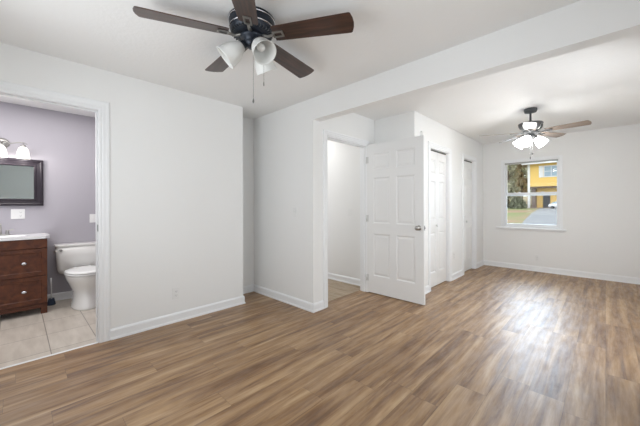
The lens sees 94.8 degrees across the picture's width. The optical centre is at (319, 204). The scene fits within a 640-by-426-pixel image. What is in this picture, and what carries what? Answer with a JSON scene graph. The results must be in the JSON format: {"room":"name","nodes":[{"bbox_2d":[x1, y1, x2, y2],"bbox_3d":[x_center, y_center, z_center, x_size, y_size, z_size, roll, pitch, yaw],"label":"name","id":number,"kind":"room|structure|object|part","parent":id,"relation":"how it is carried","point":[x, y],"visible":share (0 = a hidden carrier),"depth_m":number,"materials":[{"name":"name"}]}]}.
{"room":"empty bedroom","nodes":[
{"label":"empty bedroom","id":0,"kind":"room"},
{"bbox_2d":[0,101,95,293],"bbox_3d":[-3.688,0.013,3.573,0.130,2.440,2.300,0,0,44],"label":"wall","id":1,"kind":"structure","parent":0,"point":[65,142],"depth_m":3.79,"materials":[{"name":"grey paint"}]},
{"bbox_2d":[0,138,29,158],"bbox_3d":[-3.668,-0.668,3.376,0.176,0.230,0.494,0,0,44],"label":"vanity light","id":2,"kind":"object","parent":1,"relation":"attached to","point":[22,151],"visible":1,"depth_m":3.44,"materials":[{"name":"white glass"}]},
{"bbox_3d":[-3.649,-0.621,3.357,0.122,0.136,0.122,0,0,44],"label":"lamp shade","id":3,"kind":"part","parent":2,"relation":"part of","materials":[{"name":"white glass"}]},
{"bbox_3d":[-3.598,-0.714,3.448,0.248,0.063,0.063,0,0,-24],"label":"lamp arm","id":4,"kind":"part","parent":2,"relation":"part of","materials":[{"name":"silver metal"}]},
{"bbox_3d":[-3.519,-0.621,3.490,0.122,0.136,0.122,0,0,44],"label":"lamp shade","id":5,"kind":"part","parent":2,"relation":"part of","materials":[{"name":"white glass"}]},
{"bbox_2d":[11,209,24,218],"bbox_3d":[-3.625,0.110,3.533,0.016,0.117,0.118,0,0,44],"label":"light switch","id":6,"kind":"object","parent":1,"relation":"attached to","point":[15,213],"visible":1,"depth_m":3.53,"materials":[{"name":"white plastic"}]},
{"bbox_2d":[0,157,42,205],"bbox_3d":[-3.714,-0.271,3.425,0.032,0.563,0.724,0,0,44],"label":"wall mirror","id":7,"kind":"object","parent":1,"relation":"attached to","point":[21,180],"visible":1,"depth_m":3.55,"materials":[{"name":"grey metal"}]},
{"bbox_2d":[0,165,33,198],"bbox_3d":[-3.723,-0.271,3.433,0.005,0.399,0.560,0,0,44],"label":"mirror glass","id":8,"kind":"object","parent":7,"relation":"attached to","point":[16,181],"depth_m":3.52,"materials":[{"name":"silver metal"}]},
{"bbox_2d":[47,291,71,301],"bbox_3d":[-3.631,1.183,3.521,0.020,0.098,2.300,0,0,44],"label":"baseboard","id":9,"kind":"structure","parent":1,"relation":"attached to","point":[68,294],"depth_m":3.81,"materials":[{"name":"white"}]},
{"bbox_2d":[90,214,95,222],"bbox_3d":[-3.124,0.186,4.050,0.016,0.117,0.072,0,0,44],"label":"light switch","id":10,"kind":"object","parent":1,"relation":"attached to","point":[92,216],"visible":0.83,"depth_m":4.05,"materials":[{"name":"white plastic"}]},
{"bbox_2d":[0,42,242,328],"bbox_3d":[-1.897,0.007,2.772,0.117,2.440,2.582,0,0,44],"label":"wall","id":11,"kind":"structure","parent":0,"point":[176,156],"depth_m":2.99,"materials":[{"name":"white paint"}]},
{"bbox_2d":[0,80,109,342],"bbox_3d":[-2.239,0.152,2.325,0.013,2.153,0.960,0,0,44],"label":"trim","id":12,"kind":"structure","parent":11,"relation":"attached to","point":[103,107],"depth_m":2.63,"materials":[{"name":"white wood"}]},
{"bbox_2d":[172,287,179,298],"bbox_3d":[-1.506,0.926,3.082,0.010,0.117,0.072,0,0,44],"label":"wall outlet","id":13,"kind":"object","parent":11,"relation":"attached to","point":[175,291],"visible":1,"depth_m":3.08,"materials":[{"name":"white plastic"}]},
{"bbox_2d":[110,296,245,339],"bbox_3d":[-1.416,1.177,3.167,0.020,0.098,1.390,0,0,44],"label":"baseboard","id":14,"kind":"structure","parent":11,"relation":"attached to","point":[130,329],"depth_m":3.05,"materials":[{"name":"white wood"}]},
{"bbox_2d":[243,117,253,285],"bbox_3d":[-1.117,0.005,4.086,0.110,2.440,0.389,0,0,44],"label":"wall","id":15,"kind":"structure","parent":0,"point":[248,124],"depth_m":4.13,"materials":[{"name":"white paint"}]},
{"bbox_2d":[243,284,253,293],"bbox_3d":[-1.067,1.176,4.040,0.020,0.098,0.391,0,0,44],"label":"baseboard","id":16,"kind":"structure","parent":15,"relation":"attached to","point":[249,288],"depth_m":4.11,"materials":[{"name":"white"}]},
{"bbox_2d":[0,265,639,425],"bbox_3d":[0.262,1.251,3.544,5.600,0.061,7.750,0,0,44],"label":"floor","id":17,"kind":"structure","parent":0,"point":[488,345],"depth_m":2.29,"materials":[{"name":"brown wood"}]},
{"bbox_2d":[0,238,46,314],"bbox_3d":[-3.518,0.808,3.234,0.512,0.848,0.747,0,0,44],"label":"vanity cabinet","id":18,"kind":"object","parent":17,"relation":"on","point":[23,263],"visible":0.98,"depth_m":3.21,"materials":[{"name":"brown wood"}]},
{"bbox_3d":[-3.367,0.952,3.088,0.020,0.304,0.741,0,0,44],"label":"drawer","id":19,"kind":"part","parent":18,"relation":"part of","materials":[{"name":"brown wood"}]},
{"bbox_3d":[-3.368,0.643,3.088,0.020,0.302,0.741,0,0,44],"label":"drawer","id":20,"kind":"part","parent":18,"relation":"part of","materials":[{"name":"brown wood"}]},
{"bbox_2d":[0,233,49,240],"bbox_3d":[-3.537,0.405,3.259,0.514,0.105,0.781,0,0,44],"label":"countertop","id":21,"kind":"structure","parent":18,"relation":"on","point":[11,237],"depth_m":3.31,"materials":[{"name":"white stone"}]},
{"bbox_2d":[0,223,13,235],"bbox_3d":[-3.648,0.279,3.359,0.166,0.146,0.150,0,0,-4],"label":"bathroom faucet","id":22,"kind":"object","parent":21,"relation":"on","point":[7,231],"visible":1,"depth_m":3.37,"materials":[{"name":"silver metal"}]},
{"bbox_2d":[0,342,97,369],"bbox_3d":[-2.252,1.231,2.342,0.025,0.014,0.787,0,0,44],"label":"trim","id":23,"kind":"structure","parent":17,"relation":"on","point":[95,342],"depth_m":2.38,"materials":[{"name":"white"}]},
{"bbox_2d":[47,278,55,305],"bbox_3d":[-3.308,1.066,3.625,0.086,0.330,0.086,0,0,44],"label":"toilet brush","id":24,"kind":"object","parent":17,"relation":"on","point":[51,301],"visible":0.98,"depth_m":3.62,"materials":[{"name":"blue plastic"}]},
{"bbox_2d":[53,241,95,310],"bbox_3d":[-2.956,0.865,3.675,0.756,0.730,0.535,0,0,44],"label":"toilet","id":25,"kind":"object","parent":17,"relation":"on","point":[76,261],"visible":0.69,"depth_m":3.61,"materials":[{"name":"white ceramic"}]},
{"bbox_3d":[-3.146,0.515,3.871,0.212,0.029,0.516,0,0,44],"label":"tank lid","id":26,"kind":"part","parent":25,"relation":"part of","materials":[{"name":"white ceramic"}]},
{"bbox_3d":[-3.147,0.705,3.872,0.204,0.348,0.500,0,0,44],"label":"tank","id":27,"kind":"part","parent":25,"relation":"part of","materials":[{"name":"white ceramic"}]},
{"bbox_3d":[-2.866,0.818,3.600,0.522,0.020,0.396,0,0,44],"label":"seat","id":28,"kind":"part","parent":25,"relation":"part of","materials":[{"name":"white"}]},
{"bbox_3d":[-2.866,0.794,3.600,0.522,0.025,0.396,0,0,44],"label":"seat lid","id":29,"kind":"part","parent":25,"relation":"part of","materials":[{"name":"white"}]},
{"bbox_3d":[-2.894,1.030,3.628,0.570,0.400,0.380,0,0,44],"label":"bowl","id":30,"kind":"part","parent":25,"relation":"part of","materials":[{"name":"white ceramic"}]},
{"bbox_2d":[0,0,639,143],"bbox_3d":[0.475,-1.270,3.771,5.840,0.100,7.363,0,0,44],"label":"ceiling","id":31,"kind":"structure","parent":0,"point":[599,84],"depth_m":2.41,"materials":[{"name":"white paint"}]},
{"bbox_2d":[133,0,353,102],"bbox_3d":[-0.463,-0.939,1.971,1.263,0.554,1.287,0,0,44],"label":"ceiling fan","id":32,"kind":"object","parent":31,"relation":"hanging from","point":[254,27],"visible":1,"depth_m":1.85,"materials":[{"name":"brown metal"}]},
{"bbox_3d":[-0.824,-1.105,1.776,0.520,0.006,0.154,0,12,-23],"label":"blade","id":33,"kind":"part","parent":32,"relation":"part of","materials":[{"name":"brown wood"}]},
{"bbox_3d":[-0.716,-1.105,2.245,0.154,0.006,0.520,-16,10,-40],"label":"blade","id":34,"kind":"part","parent":32,"relation":"part of","materials":[{"name":"brown wood"}]},
{"bbox_3d":[-0.564,-0.998,1.920,0.143,0.161,0.161,-40,5,-6],"label":"lamp shade","id":35,"kind":"part","parent":32,"relation":"part of","materials":[{"name":"white glass"}]},
{"bbox_3d":[-0.411,-1.106,1.528,0.154,0.006,0.520,12,-1,-5],"label":"blade","id":36,"kind":"part","parent":32,"relation":"part of","materials":[{"name":"brown wood"}]},
{"bbox_3d":[-0.434,-0.863,1.918,0.004,0.342,0.004,0,0,44],"label":"pull chain","id":37,"kind":"part","parent":32,"relation":"part of","materials":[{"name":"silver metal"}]},
{"bbox_3d":[-0.383,-1.010,1.870,0.053,0.096,0.053,0,-42,-44],"label":"bulb","id":38,"kind":"part","parent":32,"relation":"part of","materials":[{"name":"white glass"}]},
{"bbox_3d":[-0.373,-0.994,1.860,0.153,0.136,0.153,0,-42,-44],"label":"lamp shade","id":39,"kind":"part","parent":32,"relation":"part of","materials":[{"name":"white glass"}]},
{"bbox_3d":[-0.389,-0.979,2.016,0.153,0.136,0.153,0,32,36],"label":"lamp shade","id":40,"kind":"part","parent":32,"relation":"part of","materials":[{"name":"white glass"}]},
{"bbox_3d":[-0.236,-1.106,2.288,0.154,0.006,0.520,-14,-7,30],"label":"blade","id":41,"kind":"part","parent":32,"relation":"part of","materials":[{"name":"brown wood"}]},
{"bbox_3d":[-0.047,-1.107,1.845,0.520,0.006,0.154,0,-12,13],"label":"blade","id":42,"kind":"part","parent":32,"relation":"part of","materials":[{"name":"brown wood"}]},
{"bbox_2d":[481,107,591,158],"bbox_3d":[2.691,-0.904,3.734,1.114,0.642,1.110,0,0,44],"label":"ceiling fan","id":43,"kind":"object","parent":31,"relation":"hanging from","point":[530,128],"visible":1,"depth_m":3.72,"materials":[{"name":"grey paint"}]},
{"bbox_3d":[2.636,-0.819,3.857,0.137,0.137,0.122,0,-42,-32],"label":"lamp shade","id":44,"kind":"part","parent":43,"relation":"part of","materials":[{"name":"white glass"}]},
{"bbox_3d":[2.601,-0.819,3.708,0.122,0.137,0.137,-47,23,-23],"label":"lamp shade","id":45,"kind":"part","parent":43,"relation":"part of","materials":[{"name":"white glass"}]},
{"bbox_3d":[2.476,-0.925,3.465,0.130,0.006,0.430,15,9,35],"label":"blade","id":46,"kind":"part","parent":43,"relation":"part of","materials":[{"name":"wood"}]},
{"bbox_3d":[2.801,-0.819,3.758,0.122,0.137,0.137,42,3,3],"label":"lamp shade","id":47,"kind":"part","parent":43,"relation":"part of","materials":[{"name":"white glass"}]},
{"bbox_3d":[3.044,-0.927,3.881,0.430,0.006,0.130,0,-12,-18],"label":"blade","id":48,"kind":"part","parent":43,"relation":"part of","materials":[{"name":"brown wood"}]},
{"bbox_3d":[2.911,-0.926,3.467,0.130,0.006,0.430,15,-9,-35],"label":"blade","id":49,"kind":"part","parent":43,"relation":"part of","materials":[{"name":"brown wood"}]},
{"bbox_2d":[328,111,417,278],"bbox_3d":[0.108,0.002,4.981,3.223,2.440,0.095,0,0,44],"label":"wall","id":50,"kind":"structure","parent":0,"point":[343,159],"depth_m":4.62,"materials":[{"name":"white paint"}]},
{"bbox_2d":[328,273,359,285],"bbox_3d":[-0.191,1.173,5.193,2.495,0.098,0.020,0,0,44],"label":"baseboard","id":51,"kind":"structure","parent":50,"relation":"attached to","point":[345,279],"depth_m":4.63,"materials":[{"name":"white"}]},
{"bbox_2d":[366,131,424,304],"bbox_3d":[0.965,0.156,3.838,0.844,2.103,0.177,0,0,44],"label":"door","id":52,"kind":"structure","parent":50,"relation":"in","point":[395,217],"depth_m":3.78,"materials":[{"name":"white paint"}]},
{"bbox_2d":[254,0,639,302],"bbox_3d":[0.536,0.000,2.838,4.220,2.440,0.117,0,0,44],"label":"wall","id":53,"kind":"structure","parent":0,"point":[582,24],"depth_m":3.30,"materials":[{"name":"white paint"}]},
{"bbox_2d":[254,284,312,312],"bbox_3d":[-0.507,1.174,3.756,1.220,0.098,0.020,0,0,44],"label":"baseboard","id":54,"kind":"structure","parent":53,"relation":"attached to","point":[293,301],"depth_m":3.69,"materials":[{"name":"white wood"}]},
{"bbox_2d":[313,300,323,312],"bbox_3d":[-0.019,1.173,3.397,0.020,0.098,0.182,0,0,44],"label":"baseboard","id":55,"kind":"structure","parent":53,"relation":"attached to","point":[317,306],"depth_m":3.40,"materials":[{"name":"white"}]},
{"bbox_2d":[328,290,359,301],"bbox_3d":[0.283,1.224,3.911,0.030,0.015,0.807,0,0,44],"label":"trim","id":56,"kind":"structure","parent":53,"relation":"attached to","point":[357,290],"depth_m":3.95,"materials":[{"name":"brown wood"}]},
{"bbox_2d":[320,113,373,300],"bbox_3d":[0.354,0.001,3.883,0.115,2.440,1.130,0,0,44],"label":"wall","id":57,"kind":"structure","parent":53,"relation":"in","point":[355,125],"depth_m":3.70,"materials":[{"name":"white paint"}]},
{"bbox_2d":[323,129,369,308],"bbox_3d":[0.335,0.165,3.853,0.133,2.112,0.960,0,0,44],"label":"door frame","id":58,"kind":"structure","parent":57,"relation":"attached to","point":[363,148],"depth_m":3.89,"materials":[{"name":"white wood"}]},
{"bbox_2d":[418,113,482,285],"bbox_3d":[2.262,-0.005,4.968,0.110,2.440,2.883,0,0,44],"label":"wall","id":59,"kind":"structure","parent":0,"point":[435,132],"depth_m":4.90,"materials":[{"name":"white paint"}]},
{"bbox_2d":[425,285,429,293],"bbox_3d":[1.389,1.169,3.970,0.020,0.098,0.390,0,0,44],"label":"baseboard","id":60,"kind":"structure","parent":59,"relation":"attached to","point":[427,286],"depth_m":4.05,"materials":[{"name":"white wood"}]},
{"bbox_2d":[428,141,451,291],"bbox_3d":[1.774,0.162,4.453,0.128,2.110,0.855,0,0,44],"label":"door","id":61,"kind":"structure","parent":59,"relation":"in","point":[439,156],"depth_m":4.52,"materials":[{"name":"white wood"}]},
{"bbox_2d":[452,269,463,280],"bbox_3d":[2.294,1.166,4.904,0.020,0.098,0.508,0,0,44],"label":"baseboard","id":62,"kind":"structure","parent":59,"relation":"attached to","point":[458,274],"depth_m":4.89,"materials":[{"name":"white"}]},
{"bbox_2d":[462,153,476,273],"bbox_3d":[2.690,0.159,5.400,0.128,2.110,0.760,0,0,44],"label":"door","id":63,"kind":"structure","parent":59,"relation":"in","point":[469,163],"depth_m":5.50,"materials":[{"name":"white wood"}]},
{"bbox_3d":[2.685,0.194,5.405,0.113,2.041,0.621,0,0,44],"label":"frame","id":64,"kind":"part","parent":63,"relation":"part of","materials":[{"name":"white wood"}]},
{"bbox_2d":[477,260,483,267],"bbox_3d":[3.157,1.164,5.795,0.020,0.098,0.453,0,0,44],"label":"baseboard","id":65,"kind":"structure","parent":59,"relation":"attached to","point":[481,263],"depth_m":5.79,"materials":[{"name":"white wood"}]},
{"bbox_2d":[483,124,639,277],"bbox_3d":[3.925,-0.009,5.460,3.240,2.440,0.140,0,0,44],"label":"wall","id":66,"kind":"structure","parent":0,"point":[601,167],"depth_m":4.89,"materials":[{"name":"white paint"}]},
{"bbox_2d":[496,155,565,231],"bbox_3d":[3.886,-0.193,5.460,1.055,1.338,0.195,0,0,44],"label":"window","id":67,"kind":"structure","parent":66,"relation":"in","point":[504,181],"depth_m":5.39,"materials":[{"name":"white plastic"}]},
{"bbox_3d":[3.849,0.438,5.420,1.055,0.030,0.085,0,0,44],"label":"sill","id":68,"kind":"part","parent":67,"relation":"part of","materials":[{"name":"white wood"}]},
{"bbox_3d":[3.907,0.085,5.460,0.811,0.628,0.034,0,0,44],"label":"sash","id":69,"kind":"part","parent":67,"relation":"part of","materials":[{"name":"glass"}]},
{"bbox_3d":[3.881,-0.788,5.435,0.803,0.028,0.028,0,0,44],"label":"blind rail","id":70,"kind":"part","parent":67,"relation":"part of","materials":[{"name":"grey plastic"}]},
{"bbox_3d":[3.932,-0.486,5.487,0.811,0.633,0.034,0,0,44],"label":"sash","id":71,"kind":"part","parent":67,"relation":"part of","materials":[{"name":"white plastic"}]},
{"bbox_2d":[535,255,539,260],"bbox_3d":[3.941,0.966,5.344,0.072,0.117,0.010,0,0,44],"label":"wall outlet","id":72,"kind":"object","parent":66,"relation":"attached to","point":[537,257],"visible":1,"depth_m":5.34,"materials":[{"name":"white plastic"}]},
{"bbox_2d":[484,260,639,284],"bbox_3d":[4.125,1.161,5.158,2.297,0.098,0.020,0,0,44],"label":"baseboard","id":73,"kind":"structure","parent":66,"relation":"attached to","point":[633,280],"depth_m":5.04,"materials":[{"name":"white wood"}]},
{"label":"outside","id":74,"kind":"structure","parent":0,"visible":0},
{"bbox_2d":[507,196,538,223],"bbox_3d":[26.476,-0.075,41.703,100.000,4.038,83.250,0,0,44],"label":"ground","id":75,"kind":"structure","parent":74,"point":[516,216],"depth_m":22.30,"materials":[{"name":"green plant"}]},
{"bbox_2d":[507,164,521,203],"bbox_3d":[19.904,-3.211,31.228,2.919,7.231,2.996,0,0,44],"label":"leafy tree","id":76,"kind":"object","parent":75,"relation":"on","point":[512,174],"visible":0.23,"depth_m":30.93,"materials":[{"name":"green plant"}]},
{"bbox_2d":[507,167,527,192],"bbox_3d":[26.279,-5.657,39.536,4.391,11.229,4.157,0,0,44],"label":"leafy tree","id":77,"kind":"object","parent":75,"relation":"on","point":[526,169],"visible":0.02,"depth_m":39.13,"materials":[{"name":"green plant"}]},
{"bbox_2d":[509,197,526,208],"bbox_3d":[18.841,-0.236,28.069,1.516,1.326,1.515,0,0,44],"label":"bush","id":78,"kind":"object","parent":75,"relation":"on","point":[516,202],"visible":0.99,"depth_m":27.79,"materials":[{"name":"green plant"}]},
{"bbox_2d":[512,167,527,187],"bbox_3d":[24.290,-4.624,35.981,2.602,9.487,2.787,0,0,44],"label":"leafy tree","id":79,"kind":"object","parent":75,"relation":"on","point":[523,169],"visible":0.03,"depth_m":35.49,"materials":[{"name":"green plant"}]},
{"bbox_2d":[515,164,527,198],"bbox_3d":[22.231,-2.550,32.410,1.461,5.683,1.738,0,0,-28],"label":"leafy tree","id":80,"kind":"object","parent":75,"relation":"on","point":[521,181],"visible":0.56,"depth_m":32.35,"materials":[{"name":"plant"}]},
{"bbox_2d":[521,161,556,207],"bbox_3d":[26.945,-2.436,26.672,13.000,6.440,9.180,0,0,44],"label":"house","id":81,"kind":"structure","parent":75,"relation":"on","point":[542,176],"depth_m":27.58,"materials":[{"name":"yellow paint"}]},
{"bbox_3d":[19.917,-1.615,28.053,0.180,4.640,0.180,0,0,44],"label":"corner trim","id":82,"kind":"part","parent":81,"relation":"part of","materials":[{"name":"white wood"}]},
{"bbox_2d":[539,166,542,177],"bbox_3d":[20.549,-3.082,27.380,0.310,1.070,0.059,0,0,44],"label":"shutter","id":83,"kind":"object","parent":81,"relation":"hanging from","point":[540,167],"depth_m":27.38,"materials":[{"name":"white"}]},
{"bbox_3d":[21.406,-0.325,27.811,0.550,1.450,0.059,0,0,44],"label":"garage door","id":84,"kind":"part","parent":81,"relation":"part of","materials":[{"name":"grey"}]},
{"bbox_3d":[21.076,-3.084,26.831,0.990,0.910,0.014,0,0,44],"label":"pane","id":85,"kind":"part","parent":81,"relation":"part of","materials":[{"name":"blue"}]},
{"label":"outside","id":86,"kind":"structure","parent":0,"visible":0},
{"bbox_2d":[522,208,556,224],"bbox_3d":[14.783,0.736,19.310,2.133,0.842,18.717,0,0,37],"label":"driveway","id":87,"kind":"structure","parent":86,"point":[544,216],"depth_m":18.12,"materials":[{"name":"grey concrete"}]},
{"bbox_2d":[548,201,556,207],"bbox_3d":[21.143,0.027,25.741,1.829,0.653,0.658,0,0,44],"label":"parked car","id":88,"kind":"object","parent":87,"relation":"on","point":[553,204],"visible":0.38,"depth_m":25.90,"materials":[{"name":"white paint"}]}
]}

